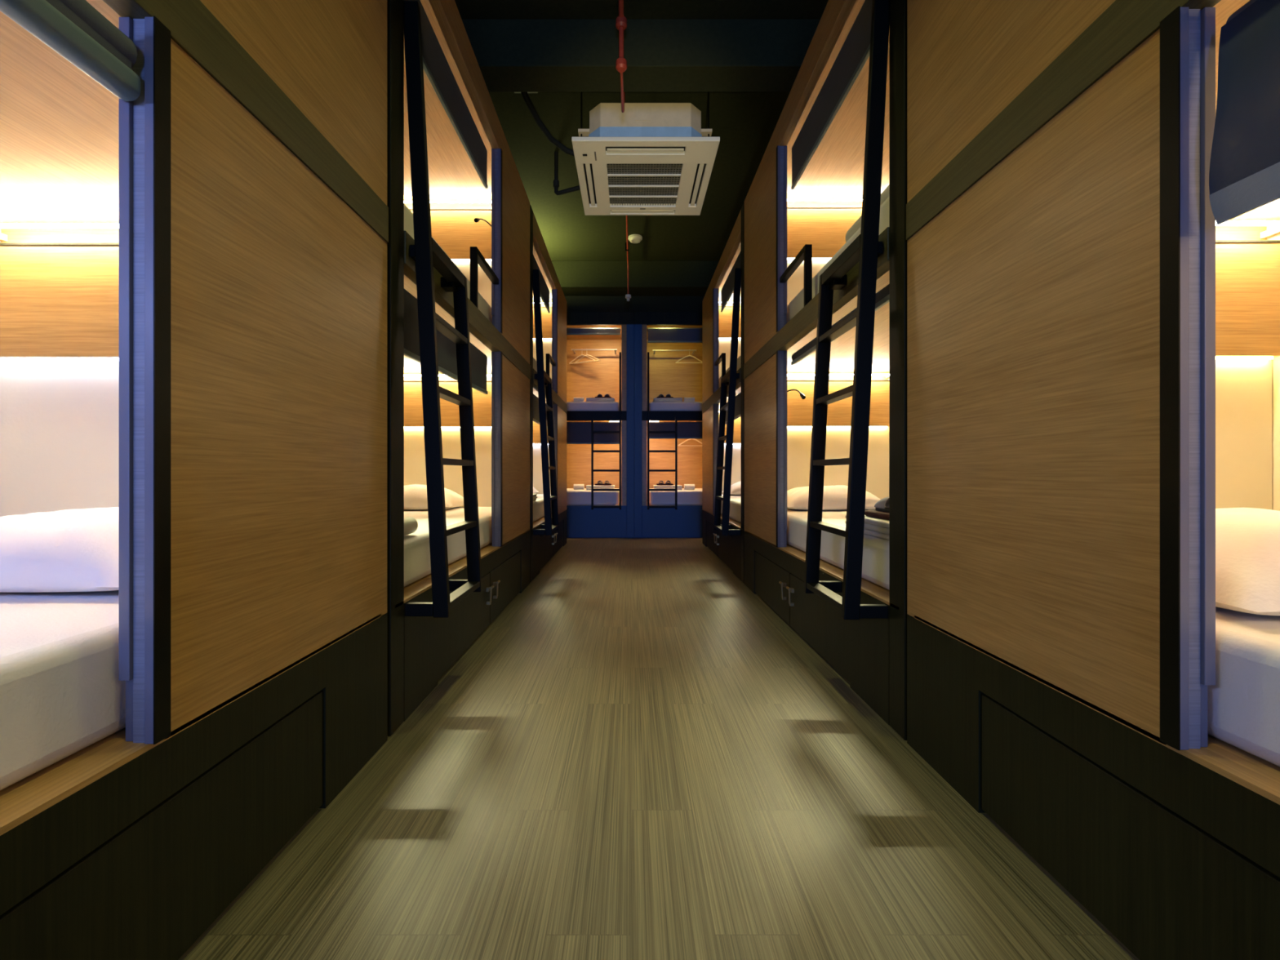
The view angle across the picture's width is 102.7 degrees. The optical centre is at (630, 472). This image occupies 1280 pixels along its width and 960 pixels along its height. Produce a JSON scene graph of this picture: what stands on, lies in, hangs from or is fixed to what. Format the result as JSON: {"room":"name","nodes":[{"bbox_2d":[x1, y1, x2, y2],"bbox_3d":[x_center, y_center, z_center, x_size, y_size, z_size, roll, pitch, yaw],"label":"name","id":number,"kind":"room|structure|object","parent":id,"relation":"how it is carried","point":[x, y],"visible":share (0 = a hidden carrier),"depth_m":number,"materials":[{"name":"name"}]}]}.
{"room":"capsule hostel dormitory","nodes":[
{"label":"capsule hostel dormitory","id":0,"kind":"room"},
{"bbox_2d":[564,295,704,311],"bbox_3d":[0.000,-2.331,7.088,4.300,0.518,1.025,0,0,0],"label":"trim","id":1,"kind":"structure","parent":0,"point":[574,303],"depth_m":6.58,"materials":[{"name":"black paint"}]},
{"bbox_2d":[454,0,828,261],"bbox_3d":[0.000,-2.640,0.700,4.300,0.100,14.400,0,0,0],"label":"ceiling","id":2,"kind":"structure","parent":0,"point":[744,123],"depth_m":3.99,"materials":[{"name":"green paint"}]},
{"bbox_2d":[520,92,574,156],"bbox_3d":[-0.549,-2.452,3.514,0.155,0.282,0.768,0,0,35],"label":"insulated pipe","id":3,"kind":"object","parent":2,"relation":"attached to","point":[568,151],"visible":0.51,"depth_m":3.49,"materials":[{"name":"black plastic"}]},
{"bbox_2d":[553,151,580,195],"bbox_3d":[-0.453,-2.414,4.082,0.363,0.351,0.048,0,0,22],"label":"insulated pipe","id":4,"kind":"object","parent":2,"relation":"attached to","point":[556,182],"visible":0.89,"depth_m":4.12,"materials":[{"name":"black plastic"}]},
{"bbox_2d":[615,0,631,301],"bbox_3d":[-0.050,-2.321,2.328,0.072,0.538,7.656,0,0,0],"label":"pipe","id":5,"kind":"object","parent":2,"relation":"attached to","point":[621,20],"visible":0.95,"depth_m":2.82,"materials":[{"name":"red metal"}]},
{"bbox_2d":[627,234,642,243],"bbox_3d":[0.053,-2.564,5.630,0.156,0.052,0.156,0,0,0],"label":"smoke detector","id":6,"kind":"object","parent":2,"relation":"attached to","point":[633,238],"visible":1,"depth_m":5.59,"materials":[{"name":"beige plastic"}]},
{"bbox_2d":[551,261,719,295],"bbox_3d":[0.000,-2.430,6.405,4.300,0.320,0.310,0,0,0],"label":"trim","id":7,"kind":"structure","parent":2,"relation":"attached to","point":[575,277],"depth_m":6.25,"materials":[{"name":"green paint"}]},
{"bbox_2d":[462,19,820,92],"bbox_3d":[0.000,-2.455,3.020,4.300,0.270,0.200,0,0,0],"label":"beam","id":8,"kind":"structure","parent":2,"relation":"attached to","point":[512,55],"depth_m":2.92,"materials":[{"name":"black paint"}]},
{"bbox_2d":[571,92,719,215],"bbox_3d":[0.099,-2.356,3.751,0.950,0.468,0.950,0,0,0],"label":"air conditioner","id":9,"kind":"object","parent":2,"relation":"attached to","point":[646,158],"visible":1,"depth_m":3.46,"materials":[{"name":"beige plastic"}]},
{"bbox_2d":[607,164,682,205],"bbox_3d":[0.099,-2.136,3.806,0.524,0.021,0.570,0,0,0],"label":"grille","id":10,"kind":"object","parent":9,"relation":"attached to","point":[628,184],"depth_m":3.80,"materials":[{"name":"white plastic"}]},
{"bbox_2d":[178,537,1138,959],"bbox_3d":[0.000,0.880,0.700,4.300,0.100,14.400,0,0,0],"label":"floor","id":11,"kind":"structure","parent":0,"point":[638,757],"depth_m":1.21,"materials":[{"name":"brown wood"}]},
{"bbox_2d":[0,0,388,959],"bbox_3d":[-1.330,-0.600,0.527,1.210,2.860,2.126,0,0,0],"label":"bunk","id":12,"kind":"object","parent":11,"relation":"on","point":[193,268],"visible":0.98,"depth_m":1.04,"materials":[{"name":"laminate"}]},
{"bbox_2d":[0,357,118,361],"bbox_3d":[-1.350,-0.338,1.525,1.070,0.008,0.014,0,0,0],"label":"light","id":13,"kind":"object","parent":12,"relation":"attached to","point":[2,359],"depth_m":1.52,"materials":[{"name":"white"}]},
{"bbox_2d":[0,223,118,241],"bbox_3d":[-1.356,-0.710,1.506,1.082,0.018,0.086,0,0,0],"label":"light","id":14,"kind":"object","parent":12,"relation":"attached to","point":[5,235],"depth_m":1.55,"materials":[{"name":"beige plastic"}]},
{"bbox_2d":[0,590,125,790],"bbox_3d":[-1.358,0.337,0.516,1.074,0.176,2.024,0,0,0],"label":"mattress","id":15,"kind":"object","parent":12,"relation":"on","point":[62,693],"visible":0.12,"depth_m":0.76,"materials":[{"name":"white fabric"}]},
{"bbox_2d":[0,506,118,592],"bbox_3d":[-1.315,0.166,1.235,0.680,0.161,0.500,0,0,0],"label":"pillow","id":16,"kind":"object","parent":15,"relation":"on","point":[67,550],"visible":0.51,"depth_m":1.03,"materials":[{"name":"white fabric"}]},
{"bbox_2d":[0,0,140,101],"bbox_3d":[-0.792,-0.628,0.184,0.061,0.100,1.223,0,0,0],"label":"roller blind","id":17,"kind":"object","parent":12,"relation":"attached to","point":[74,29],"visible":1,"depth_m":0.72,"materials":[{"name":"grey fabric"}]},
{"bbox_2d":[386,0,530,736],"bbox_3d":[-1.330,-0.600,2.731,1.210,2.860,2.238,0,0,0],"label":"bunk","id":18,"kind":"object","parent":11,"relation":"on","point":[495,260],"visible":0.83,"depth_m":2.95,"materials":[{"name":"laminate"}]},
{"bbox_2d":[404,0,482,617],"bbox_3d":[-0.686,-0.547,1.909,0.156,2.065,0.395,0,0,0],"label":"ladder","id":19,"kind":"object","parent":18,"relation":"attached to","point":[427,254],"visible":1,"depth_m":1.71,"materials":[{"name":"black metal"}]},
{"bbox_2d":[404,0,488,188],"bbox_3d":[-0.843,-1.738,2.326,0.056,0.246,1.211,0,0,0],"label":"roller blind","id":20,"kind":"object","parent":18,"relation":"attached to","point":[436,67],"visible":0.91,"depth_m":2.33,"materials":[{"name":"grey fabric"}]},
{"bbox_2d":[404,288,488,394],"bbox_3d":[-0.843,-0.554,2.326,0.056,0.253,1.211,0,0,0],"label":"roller blind","id":21,"kind":"object","parent":18,"relation":"attached to","point":[446,348],"visible":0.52,"depth_m":2.24,"materials":[{"name":"grey fabric"}]},
{"bbox_2d":[404,426,491,427],"bbox_3d":[-1.350,-0.338,3.785,1.070,0.008,0.014,0,0,0],"label":"light","id":22,"kind":"object","parent":18,"relation":"attached to","point":[404,427],"depth_m":3.78,"materials":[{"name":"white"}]},
{"bbox_2d":[404,374,491,376],"bbox_3d":[-1.356,-0.710,3.766,1.082,0.018,0.086,0,0,0],"label":"light","id":23,"kind":"object","parent":18,"relation":"attached to","point":[404,375],"depth_m":3.73,"materials":[{"name":"beige plastic"}]},
{"bbox_2d":[404,200,491,203],"bbox_3d":[-1.356,-1.975,3.766,1.082,0.018,0.086,0,0,0],"label":"light","id":24,"kind":"object","parent":18,"relation":"attached to","point":[405,202],"depth_m":3.73,"materials":[{"name":"beige plastic"}]},
{"bbox_2d":[404,506,492,586],"bbox_3d":[-1.358,0.337,2.720,1.074,0.176,2.136,0,0,0],"label":"mattress","id":25,"kind":"object","parent":18,"relation":"on","point":[417,566],"visible":0.02,"depth_m":2.35,"materials":[{"name":"white fabric"}]},
{"bbox_2d":[404,516,417,535],"bbox_3d":[-0.892,0.211,1.905,0.075,0.069,0.310,0,0,0],"label":"rolled towel","id":26,"kind":"object","parent":25,"relation":"on","point":[411,524],"visible":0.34,"depth_m":2.00,"materials":[{"name":"white fabric"}]},
{"bbox_2d":[404,484,463,510],"bbox_3d":[-1.504,0.162,3.540,0.680,0.167,0.470,0,0,0],"label":"pillow","id":27,"kind":"object","parent":25,"relation":"on","point":[415,495],"visible":0.41,"depth_m":3.37,"materials":[{"name":"white fabric"}]},
{"bbox_2d":[404,204,492,323],"bbox_3d":[-1.358,-0.902,2.720,1.074,0.186,2.136,0,0,0],"label":"mattress","id":28,"kind":"object","parent":18,"relation":"on","point":[484,307],"visible":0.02,"depth_m":2.58,"materials":[{"name":"white fabric"}]},
{"bbox_2d":[451,259,491,261],"bbox_3d":[-1.350,-1.573,3.785,1.070,0.008,0.014,0,0,0],"label":"light","id":29,"kind":"object","parent":18,"relation":"attached to","point":[451,260],"depth_m":3.78,"materials":[{"name":"white plastic"}]},
{"bbox_2d":[474,217,491,226],"bbox_3d":[-0.828,-1.420,2.922,0.027,0.089,0.243,0,0,10],"label":"reading lamp","id":30,"kind":"object","parent":18,"relation":"attached to","point":[476,220],"visible":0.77,"depth_m":2.83,"materials":[{"name":"black metal"}]},
{"bbox_2d":[529,204,567,582],"bbox_3d":[-1.330,-0.600,4.971,1.210,2.860,2.198,0,0,0],"label":"bunk","id":31,"kind":"object","parent":11,"relation":"on","point":[543,548],"visible":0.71,"depth_m":5.33,"materials":[{"name":"laminate"}]},
{"bbox_2d":[533,357,537,372],"bbox_3d":[-1.358,-0.902,4.960,1.074,0.186,2.096,0,0,0],"label":"mattress","id":32,"kind":"object","parent":31,"relation":"on","point":[535,365],"visible":0.02,"depth_m":4.41,"materials":[{"name":"white fabric"}]},
{"bbox_2d":[533,394,547,428],"bbox_3d":[-0.843,-0.560,4.587,0.056,0.241,1.211,0,0,0],"label":"roller blind","id":33,"kind":"object","parent":31,"relation":"attached to","point":[535,400],"visible":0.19,"depth_m":4.44,"materials":[{"name":"grey fabric"}]},
{"bbox_2d":[533,254,550,312],"bbox_3d":[-0.843,-1.740,4.587,0.056,0.241,1.211,0,0,0],"label":"roller blind","id":34,"kind":"object","parent":31,"relation":"attached to","point":[544,291],"visible":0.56,"depth_m":4.83,"materials":[{"name":"grey fabric"}]},
{"bbox_2d":[533,493,551,521],"bbox_3d":[-1.358,0.337,4.960,1.074,0.176,2.096,0,0,0],"label":"mattress","id":35,"kind":"object","parent":31,"relation":"on","point":[538,504],"visible":0.02,"depth_m":4.65,"materials":[{"name":"white fabric"}]},
{"bbox_2d":[533,493,537,501],"bbox_3d":[-0.945,0.215,4.360,0.230,0.064,0.420,0,0,0],"label":"folded towel","id":36,"kind":"object","parent":35,"relation":"on","point":[535,497],"visible":0.2,"depth_m":4.47,"materials":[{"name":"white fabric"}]},
{"bbox_2d":[533,486,538,493],"bbox_3d":[-1.405,0.162,5.760,0.680,0.168,0.470,0,0,0],"label":"pillow","id":37,"kind":"object","parent":35,"relation":"on","point":[535,491],"visible":0.05,"depth_m":5.87,"materials":[{"name":"white fabric"}]},
{"bbox_2d":[533,269,559,535],"bbox_3d":[-0.686,-0.547,4.170,0.156,2.065,0.395,0,0,0],"label":"ladder","id":38,"kind":"object","parent":31,"relation":"attached to","point":[544,381],"visible":0.99,"depth_m":3.97,"materials":[{"name":"black metal"}]},
{"bbox_2d":[566,311,634,537],"bbox_3d":[-0.931,-0.620,7.079,1.960,2.900,1.042,0,0,0],"label":"bunk","id":39,"kind":"object","parent":11,"relation":"on","point":[593,379],"visible":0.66,"depth_m":6.57,"materials":[{"name":"blue paint"}]},
{"bbox_2d":[566,422,619,444],"bbox_3d":[-0.758,-0.520,6.658,1.273,0.291,0.056,0,0,0],"label":"roller blind","id":40,"kind":"object","parent":39,"relation":"attached to","point":[577,433],"visible":0.41,"depth_m":6.63,"materials":[{"name":"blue fabric"}]},
{"bbox_2d":[566,488,619,505],"bbox_3d":[-1.010,0.322,7.072,1.720,0.195,0.895,0,0,0],"label":"mattress","id":41,"kind":"object","parent":39,"relation":"on","point":[574,497],"visible":0.4,"depth_m":6.62,"materials":[{"name":"white fabric"}]},
{"bbox_2d":[573,484,584,489],"bbox_3d":[-0.683,0.184,6.793,0.135,0.073,0.078,0,0,0],"label":"rolled towel","id":42,"kind":"object","parent":41,"relation":"on","point":[576,486],"visible":1,"depth_m":6.76,"materials":[{"name":"white fabric"}]},
{"bbox_2d":[586,484,614,489],"bbox_3d":[-0.396,0.194,6.841,0.368,0.059,0.270,0,0,0],"label":"folded towel","id":43,"kind":"object","parent":41,"relation":"on","point":[588,486],"visible":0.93,"depth_m":6.72,"materials":[{"name":"white fabric"}]},
{"bbox_2d":[595,483,611,485],"bbox_3d":[-0.360,0.153,6.840,0.220,0.020,0.180,0,0,0],"label":"pouch","id":44,"kind":"object","parent":43,"relation":"on","point":[597,484],"visible":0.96,"depth_m":6.76,"materials":[{"name":"red"}]},
{"bbox_2d":[566,401,619,410],"bbox_3d":[-1.010,-0.861,7.072,1.720,0.130,0.895,0,0,0],"label":"mattress","id":45,"kind":"object","parent":39,"relation":"on","point":[571,406],"visible":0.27,"depth_m":6.62,"materials":[{"name":"white fabric"}]},
{"bbox_2d":[573,397,584,401],"bbox_3d":[-0.683,-0.966,6.793,0.135,0.073,0.078,0,0,0],"label":"rolled towel","id":46,"kind":"object","parent":45,"relation":"on","point":[575,399],"visible":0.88,"depth_m":6.76,"materials":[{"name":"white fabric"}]},
{"bbox_2d":[586,397,614,401],"bbox_3d":[-0.396,-0.957,6.841,0.368,0.059,0.270,0,0,0],"label":"folded towel","id":47,"kind":"object","parent":45,"relation":"on","point":[588,399],"visible":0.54,"depth_m":6.71,"materials":[{"name":"white fabric"}]},
{"bbox_2d":[566,327,621,334],"bbox_3d":[-0.758,-1.839,6.658,1.273,0.098,0.056,0,0,0],"label":"roller blind","id":48,"kind":"object","parent":39,"relation":"attached to","point":[570,331],"visible":0.55,"depth_m":6.63,"materials":[{"name":"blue fabric"}]},
{"bbox_2d":[571,348,617,353],"bbox_3d":[-0.520,-1.771,7.455,0.660,0.022,0.230,0,0,0],"label":"rail","id":49,"kind":"object","parent":39,"relation":"attached to","point":[573,349],"visible":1,"depth_m":7.35,"materials":[{"name":"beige metal"}]},
{"bbox_2d":[568,354,595,364],"bbox_3d":[-0.696,-1.685,7.350,0.449,0.202,0.032,0,0,31],"label":"clothes hanger","id":50,"kind":"object","parent":49,"relation":"hanging from","point":[593,359],"visible":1,"depth_m":7.35,"materials":[{"name":"beige wood"}]},
{"bbox_2d":[573,354,599,364],"bbox_3d":[-0.625,-1.685,7.350,0.449,0.202,0.032,0,0,31],"label":"clothes hanger","id":51,"kind":"object","parent":49,"relation":"hanging from","point":[597,359],"visible":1,"depth_m":7.34,"materials":[{"name":"beige wood"}]},
{"bbox_2d":[591,351,621,509],"bbox_3d":[-0.305,-0.532,6.523,0.378,1.995,0.086,0,0,0],"label":"ladder","id":52,"kind":"object","parent":39,"relation":"attached to","point":[593,432],"visible":1,"depth_m":6.48,"materials":[{"name":"black metal"}]},
{"bbox_2d":[634,311,702,537],"bbox_3d":[1.030,-0.620,7.079,1.960,2.900,1.042,0,0,0],"label":"bunk","id":53,"kind":"object","parent":11,"relation":"on","point":[666,376],"visible":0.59,"depth_m":6.57,"materials":[{"name":"blue paint"}]},
{"bbox_2d":[647,351,677,509],"bbox_3d":[0.405,-0.532,6.523,0.378,1.995,0.086,0,0,0],"label":"ladder","id":54,"kind":"object","parent":53,"relation":"attached to","point":[675,432],"visible":1,"depth_m":6.48,"materials":[{"name":"black metal"}]},
{"bbox_2d":[652,349,696,354],"bbox_3d":[0.634,-1.761,7.455,0.630,0.022,0.230,0,0,0],"label":"rail","id":55,"kind":"object","parent":53,"relation":"attached to","point":[654,350],"visible":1,"depth_m":7.34,"materials":[{"name":"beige metal"}]},
{"bbox_2d":[675,351,702,363],"bbox_3d":[0.850,-1.675,7.350,0.409,0.202,0.037,0,0,0],"label":"clothes hanger","id":56,"kind":"object","parent":55,"relation":"hanging from","point":[689,351],"visible":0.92,"depth_m":7.34,"materials":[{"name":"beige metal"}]},
{"bbox_2d":[647,327,702,342],"bbox_3d":[0.857,-1.789,6.658,1.273,0.198,0.056,0,0,0],"label":"roller blind","id":57,"kind":"object","parent":53,"relation":"attached to","point":[655,335],"visible":0.56,"depth_m":6.63,"materials":[{"name":"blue fabric"}]},
{"bbox_2d":[648,488,702,505],"bbox_3d":[1.109,0.322,7.072,1.720,0.195,0.895,0,0,0],"label":"mattress","id":58,"kind":"object","parent":53,"relation":"on","point":[685,497],"visible":0.33,"depth_m":6.62,"materials":[{"name":"white fabric"}]},
{"bbox_2d":[653,484,682,489],"bbox_3d":[0.495,0.194,6.841,0.368,0.059,0.270,0,0,0],"label":"folded towel","id":59,"kind":"object","parent":58,"relation":"on","point":[655,486],"visible":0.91,"depth_m":6.72,"materials":[{"name":"white fabric"}]},
{"bbox_2d":[656,483,673,485],"bbox_3d":[0.460,0.153,6.840,0.220,0.020,0.180,0,0,0],"label":"pouch","id":60,"kind":"object","parent":59,"relation":"on","point":[664,484],"visible":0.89,"depth_m":6.76,"materials":[{"name":"red"}]},
{"bbox_2d":[684,484,694,489],"bbox_3d":[0.782,0.184,6.793,0.135,0.073,0.078,0,0,0],"label":"rolled towel","id":61,"kind":"object","parent":58,"relation":"on","point":[686,486],"visible":1,"depth_m":6.76,"materials":[{"name":"white fabric"}]},
{"bbox_2d":[648,422,702,438],"bbox_3d":[0.857,-0.555,6.658,1.273,0.221,0.056,0,0,0],"label":"roller blind","id":62,"kind":"object","parent":53,"relation":"attached to","point":[685,429],"visible":0.38,"depth_m":6.63,"materials":[{"name":"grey fabric"}]},
{"bbox_2d":[648,401,702,410],"bbox_3d":[1.109,-0.861,7.072,1.720,0.130,0.895,0,0,0],"label":"mattress","id":63,"kind":"object","parent":53,"relation":"on","point":[653,406],"visible":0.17,"depth_m":6.62,"materials":[{"name":"white fabric"}]},
{"bbox_2d":[653,397,682,401],"bbox_3d":[0.495,-0.957,6.841,0.368,0.059,0.270,0,0,0],"label":"folded towel","id":64,"kind":"object","parent":63,"relation":"on","point":[655,399],"visible":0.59,"depth_m":6.71,"materials":[{"name":"white fabric"}]},
{"bbox_2d":[684,397,694,401],"bbox_3d":[0.782,-0.966,6.793,0.135,0.073,0.078,0,0,0],"label":"rolled towel","id":65,"kind":"object","parent":63,"relation":"on","point":[686,399],"visible":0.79,"depth_m":6.76,"materials":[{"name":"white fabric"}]},
{"bbox_3d":[0.685,-0.571,7.455,0.730,0.022,0.230,0,0,0],"label":"rail","id":66,"kind":"object","parent":53,"relation":"attached to","visible":0},
{"bbox_2d":[677,438,702,446],"bbox_3d":[0.884,-0.484,7.350,0.409,0.202,0.037,0,0,0],"label":"clothes hanger","id":67,"kind":"object","parent":66,"relation":"hanging from","point":[679,445],"visible":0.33,"depth_m":7.34,"materials":[{"name":"brown wood"}]},
{"bbox_2d":[702,203,744,583],"bbox_3d":[1.378,-0.600,4.946,1.114,2.860,2.198,0,0,0],"label":"bunk","id":68,"kind":"object","parent":11,"relation":"on","point":[716,324],"visible":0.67,"depth_m":5.21,"materials":[{"name":"laminate"}]},
{"bbox_2d":[713,267,741,535],"bbox_3d":[0.782,-0.547,4.144,0.156,2.065,0.395,0,0,0],"label":"ladder","id":69,"kind":"object","parent":68,"relation":"attached to","point":[730,378],"visible":0.99,"depth_m":3.95,"materials":[{"name":"black metal"}]},
{"bbox_2d":[718,355,741,388],"bbox_3d":[1.405,-0.902,4.935,0.979,0.186,2.096,0,0,0],"label":"mattress","id":70,"kind":"object","parent":68,"relation":"on","point":[739,359],"visible":0.02,"depth_m":4.38,"materials":[{"name":"white fabric"}]},
{"bbox_2d":[720,250,741,311],"bbox_3d":[0.938,-1.740,4.561,0.056,0.241,1.211,0,0,0],"label":"roller blind","id":71,"kind":"object","parent":68,"relation":"attached to","point":[726,291],"visible":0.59,"depth_m":4.75,"materials":[{"name":"grey fabric"}]},
{"bbox_2d":[720,494,741,523],"bbox_3d":[1.405,0.337,4.935,0.979,0.176,2.096,0,0,0],"label":"mattress","id":72,"kind":"object","parent":68,"relation":"on","point":[735,500],"visible":0.02,"depth_m":4.55,"materials":[{"name":"white fabric"}]},
{"bbox_2d":[721,480,741,495],"bbox_3d":[1.400,0.163,5.735,0.680,0.166,0.470,0,0,0],"label":"pillow","id":73,"kind":"object","parent":72,"relation":"on","point":[735,488],"visible":0.21,"depth_m":5.54,"materials":[{"name":"white fabric"}]},
{"bbox_2d":[725,391,741,424],"bbox_3d":[0.938,-0.576,4.561,0.056,0.211,1.211,0,0,0],"label":"roller blind","id":74,"kind":"object","parent":68,"relation":"attached to","point":[738,397],"visible":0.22,"depth_m":4.37,"materials":[{"name":"grey fabric"}]},
{"bbox_2d":[743,0,907,740],"bbox_3d":[1.378,-0.600,2.706,1.114,2.860,2.238,0,0,0],"label":"bunk","id":75,"kind":"object","parent":11,"relation":"on","point":[790,235],"visible":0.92,"depth_m":2.92,"materials":[{"name":"laminate"}]},
{"bbox_2d":[786,389,805,399],"bbox_3d":[0.924,-0.445,2.897,0.027,0.089,0.243,0,0,-10],"label":"reading lamp","id":76,"kind":"object","parent":75,"relation":"attached to","point":[802,396],"visible":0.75,"depth_m":2.80,"materials":[{"name":"black metal"}]},
{"bbox_2d":[786,257,831,259],"bbox_3d":[1.397,-1.573,3.760,0.975,0.008,0.014,0,0,0],"label":"light","id":77,"kind":"object","parent":75,"relation":"attached to","point":[787,258],"depth_m":3.75,"materials":[{"name":"white plastic"}]},
{"bbox_2d":[786,199,862,200],"bbox_3d":[1.403,-1.975,3.741,0.987,0.018,0.086,0,0,0],"label":"light","id":78,"kind":"object","parent":75,"relation":"attached to","point":[787,199],"depth_m":3.70,"materials":[{"name":"beige plastic"}]},
{"bbox_2d":[791,0,872,189],"bbox_3d":[0.938,-1.733,2.301,0.056,0.256,1.211,0,0,0],"label":"roller blind","id":79,"kind":"object","parent":75,"relation":"attached to","point":[854,53],"visible":0.9,"depth_m":2.29,"materials":[{"name":"grey fabric"}]},
{"bbox_2d":[786,426,887,427],"bbox_3d":[1.397,-0.338,3.760,0.975,0.008,0.014,0,0,0],"label":"light","id":80,"kind":"object","parent":75,"relation":"attached to","point":[787,426],"depth_m":3.75,"materials":[{"name":"white plastic"}]},
{"bbox_2d":[786,508,889,590],"bbox_3d":[1.405,0.337,2.695,0.979,0.176,2.136,0,0,0],"label":"mattress","id":81,"kind":"object","parent":75,"relation":"on","point":[876,550],"visible":0.02,"depth_m":2.30,"materials":[{"name":"white fabric"}]},
{"bbox_2d":[786,484,885,510],"bbox_3d":[1.350,0.164,3.515,0.680,0.163,0.470,0,0,0],"label":"pillow","id":82,"kind":"object","parent":81,"relation":"on","point":[834,497],"visible":0.57,"depth_m":3.32,"materials":[{"name":"white fabric"}]},
{"bbox_2d":[844,514,889,540],"bbox_3d":[1.074,0.213,2.016,0.284,0.069,0.416,0,0,0],"label":"folded towel","id":83,"kind":"object","parent":81,"relation":"on","point":[874,526],"visible":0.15,"depth_m":1.95,"materials":[{"name":"white fabric"}]},
{"bbox_2d":[864,509,889,519],"bbox_3d":[1.070,0.165,1.980,0.220,0.026,0.290,0,0,0],"label":"pouch","id":84,"kind":"object","parent":83,"relation":"on","point":[869,513],"visible":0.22,"depth_m":2.00,"materials":[{"name":"red"}]},
{"bbox_2d":[874,497,889,512],"bbox_3d":[1.015,0.121,1.995,0.066,0.059,0.200,0,0,0],"label":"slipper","id":85,"kind":"object","parent":84,"relation":"on","point":[880,505],"visible":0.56,"depth_m":2.01,"materials":[{"name":"grey fabric"}]},
{"bbox_2d":[786,195,889,322],"bbox_3d":[1.405,-0.902,2.695,0.979,0.186,2.136,0,0,0],"label":"mattress","id":86,"kind":"object","parent":75,"relation":"on","point":[797,304],"visible":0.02,"depth_m":2.40,"materials":[{"name":"white fabric"}]},
{"bbox_2d":[844,184,889,242],"bbox_3d":[1.106,-1.046,2.056,0.300,0.099,0.451,0,0,0],"label":"folded towel","id":87,"kind":"object","parent":86,"relation":"on","point":[885,194],"visible":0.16,"depth_m":2.15,"materials":[{"name":"white fabric"}]},
{"bbox_2d":[786,373,889,377],"bbox_3d":[1.403,-0.710,3.741,0.987,0.018,0.086,0,0,0],"label":"light","id":88,"kind":"object","parent":75,"relation":"attached to","point":[788,375],"depth_m":3.78,"materials":[{"name":"beige plastic"}]},
{"bbox_2d":[791,283,889,364],"bbox_3d":[0.938,-0.645,2.301,0.056,0.071,1.211,0,0,0],"label":"roller blind","id":89,"kind":"object","parent":75,"relation":"attached to","point":[882,296],"visible":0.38,"depth_m":2.28,"materials":[{"name":"grey fabric"}]},
{"bbox_2d":[804,0,889,619],"bbox_3d":[0.782,-0.547,1.885,0.156,2.065,0.395,0,0,0],"label":"ladder","id":90,"kind":"object","parent":75,"relation":"attached to","point":[866,248],"visible":1,"depth_m":1.69,"materials":[{"name":"black metal"}]},
{"bbox_2d":[906,0,1279,959],"bbox_3d":[1.378,-0.600,0.510,1.114,2.860,2.126,0,0,0],"label":"bunk","id":91,"kind":"object","parent":11,"relation":"on","point":[1093,357],"visible":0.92,"depth_m":0.99,"materials":[{"name":"laminate"}]},
{"bbox_2d":[1207,606,1279,766],"bbox_3d":[1.405,0.337,0.499,0.979,0.176,2.024,0,0,0],"label":"mattress","id":92,"kind":"object","parent":91,"relation":"on","point":[1243,704],"visible":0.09,"depth_m":0.77,"materials":[{"name":"white fabric"}]},
{"bbox_2d":[1215,507,1279,615],"bbox_3d":[1.330,0.162,1.093,0.680,0.169,0.570,0,0,0],"label":"pillow","id":93,"kind":"object","parent":92,"relation":"on","point":[1247,540],"visible":0.27,"depth_m":0.89,"materials":[{"name":"white fabric"}]},
{"bbox_2d":[1208,0,1279,224],"bbox_3d":[0.904,-0.532,0.165,0.077,0.324,1.209,0,0,0],"label":"roller blind","id":94,"kind":"object","parent":91,"relation":"attached to","point":[1244,171],"visible":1,"depth_m":0.73,"materials":[{"name":"grey fabric"}]},
{"bbox_2d":[1215,356,1273,359],"bbox_3d":[1.397,-0.338,1.508,0.975,0.008,0.014,0,0,0],"label":"light","id":95,"kind":"object","parent":91,"relation":"attached to","point":[1216,357],"depth_m":1.50,"materials":[{"name":"white plastic"}]},
{"bbox_2d":[1215,220,1279,238],"bbox_3d":[1.403,-0.710,1.489,0.987,0.018,0.086,0,0,0],"label":"light","id":96,"kind":"object","parent":91,"relation":"attached to","point":[1273,231],"depth_m":1.53,"materials":[{"name":"beige plastic"}]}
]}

